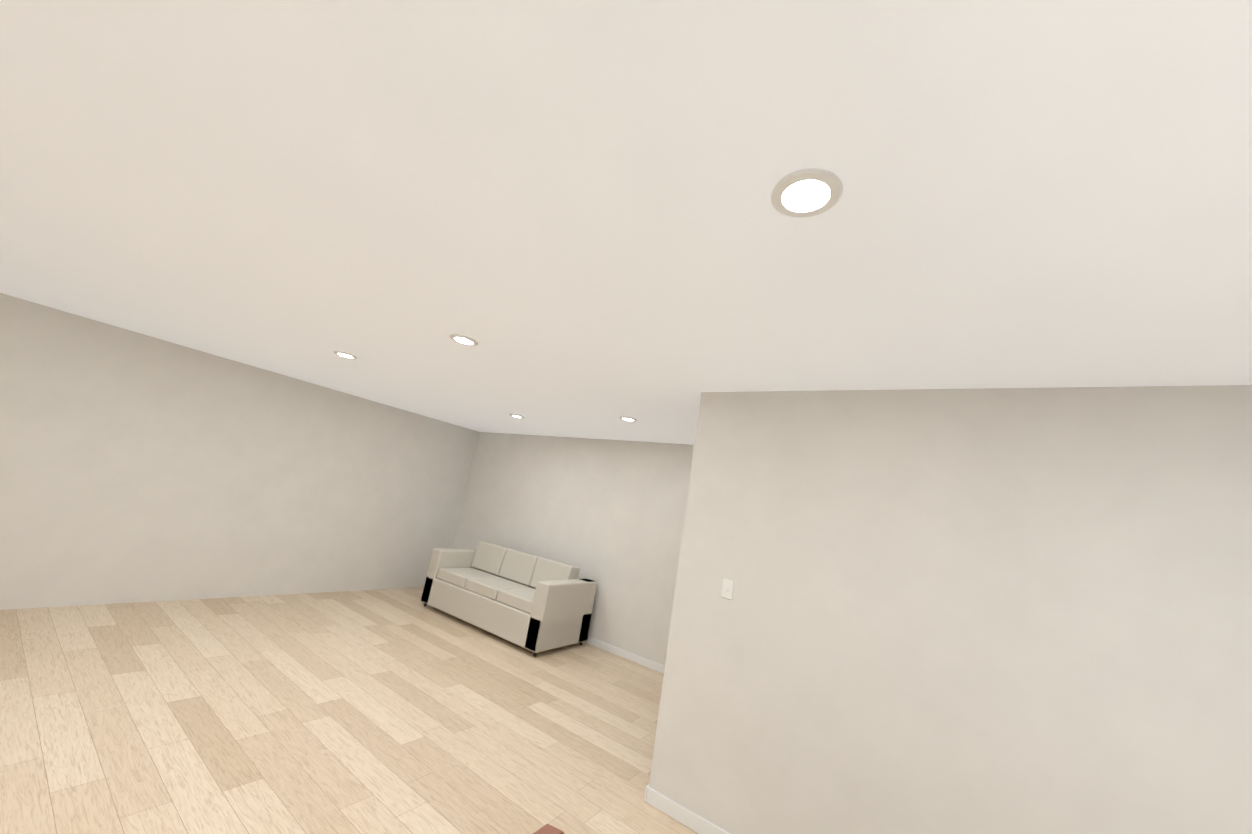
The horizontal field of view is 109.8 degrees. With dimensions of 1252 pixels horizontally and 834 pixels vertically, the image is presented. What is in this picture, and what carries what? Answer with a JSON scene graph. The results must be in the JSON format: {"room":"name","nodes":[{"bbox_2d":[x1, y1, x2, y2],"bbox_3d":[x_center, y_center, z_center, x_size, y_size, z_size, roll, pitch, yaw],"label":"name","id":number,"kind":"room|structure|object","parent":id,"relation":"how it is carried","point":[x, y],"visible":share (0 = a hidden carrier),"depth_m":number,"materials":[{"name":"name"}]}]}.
{"room":"living room","nodes":[
{"label":"living room","id":0,"kind":"room"},
{"bbox_2d":[0,293,478,609],"bbox_3d":[-5.638,0.313,3.977,0.120,2.740,9.840,1,-14,34],"label":"wall","id":1,"kind":"structure","parent":0,"point":[135,467],"depth_m":4.97,"materials":[{"name":"paint"}]},
{"bbox_2d":[0,587,697,833],"bbox_3d":[-0.854,1.783,0.285,12.400,0.060,10.240,1,-14,34],"label":"floor","id":2,"kind":"structure","parent":0,"point":[395,711],"depth_m":3.07,"materials":[{"name":"brown wood"}]},
{"bbox_2d":[421,541,596,656],"bbox_3d":[-1.635,2.348,6.042,2.300,0.956,0.960,1,-14,34],"label":"sofa","id":3,"kind":"object","parent":2,"relation":"on","point":[534,604],"visible":1,"depth_m":5.67,"materials":[{"name":"beige fabric"}]},
{"bbox_2d":[533,824,563,833],"bbox_3d":[-0.193,1.427,0.681,0.475,1.004,0.430,1,-14,34],"label":"bar stool","id":4,"kind":"object","parent":2,"relation":"on","point":[547,829],"visible":1,"depth_m":1.05,"materials":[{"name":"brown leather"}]},
{"bbox_2d":[452,432,693,665],"bbox_3d":[2.054,1.730,4.563,12.000,2.740,0.120,1,-14,34],"label":"wall","id":5,"kind":"structure","parent":0,"point":[607,516],"depth_m":6.22,"materials":[{"name":"paint"}]},
{"bbox_2d":[584,636,664,673],"bbox_3d":[-0.931,2.930,6.094,5.390,0.085,0.014,1,-14,34],"label":"baseboard","id":6,"kind":"structure","parent":5,"relation":"attached to","point":[640,660],"depth_m":5.45,"materials":[{"name":"white wood"}]},
{"bbox_2d":[0,0,1251,444],"bbox_3d":[-0.400,-0.919,0.859,12.400,0.060,10.240,1,-14,34],"label":"ceiling","id":7,"kind":"structure","parent":0,"point":[568,218],"depth_m":1.40,"materials":[{"name":"paint"}]},
{"bbox_2d":[334,351,357,359],"bbox_3d":[-2.586,-0.569,4.061,0.194,0.012,0.194,1,-14,34],"label":"recessed light","id":8,"kind":"object","parent":7,"relation":"in","point":[345,355],"visible":1,"depth_m":4.04,"materials":[{"name":"white"}]},
{"bbox_2d":[449,334,477,345],"bbox_3d":[-1.131,-0.534,3.072,0.194,0.012,0.194,1,-14,34],"label":"recessed light","id":9,"kind":"object","parent":7,"relation":"in","point":[463,340],"visible":1,"depth_m":3.05,"materials":[{"name":"white"}]},
{"bbox_2d":[509,414,523,417],"bbox_3d":[-1.434,-0.011,5.776,0.194,0.012,0.194,1,-14,34],"label":"recessed light","id":10,"kind":"object","parent":7,"relation":"in","point":[516,415],"visible":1,"depth_m":5.75,"materials":[{"name":"white"}]},
{"bbox_2d":[619,416,636,421],"bbox_3d":[0.021,0.024,4.787,0.194,0.012,0.194,1,-14,34],"label":"recessed light","id":11,"kind":"object","parent":7,"relation":"in","point":[629,419],"visible":1,"depth_m":4.77,"materials":[{"name":"white"}]},
{"bbox_2d":[771,168,842,217],"bbox_3d":[0.519,-0.640,1.271,0.194,0.012,0.194,1,-14,34],"label":"recessed light","id":12,"kind":"object","parent":7,"relation":"in","point":[805,193],"visible":1,"depth_m":1.26,"materials":[{"name":"white"}]},
{"bbox_2d":[649,385,1251,833],"bbox_3d":[3.112,1.212,1.288,6.590,2.740,0.120,1,-14,34],"label":"wall","id":13,"kind":"structure","parent":0,"point":[985,611],"depth_m":2.23,"materials":[{"name":"paint"}]},
{"bbox_2d":[644,784,729,833],"bbox_3d":[2.855,2.476,0.966,6.604,0.085,0.014,1,-14,34],"label":"baseboard","id":14,"kind":"structure","parent":13,"relation":"attached to","point":[693,821],"depth_m":2.67,"materials":[{"name":"white wood"}]},
{"bbox_2d":[721,579,733,599],"bbox_3d":[0.662,1.123,2.876,0.072,0.116,0.018,1,-14,34],"label":"switch plate","id":15,"kind":"object","parent":13,"relation":"attached to","point":[727,588],"visible":1,"depth_m":2.88,"materials":[{"name":"white plastic"}]}
]}

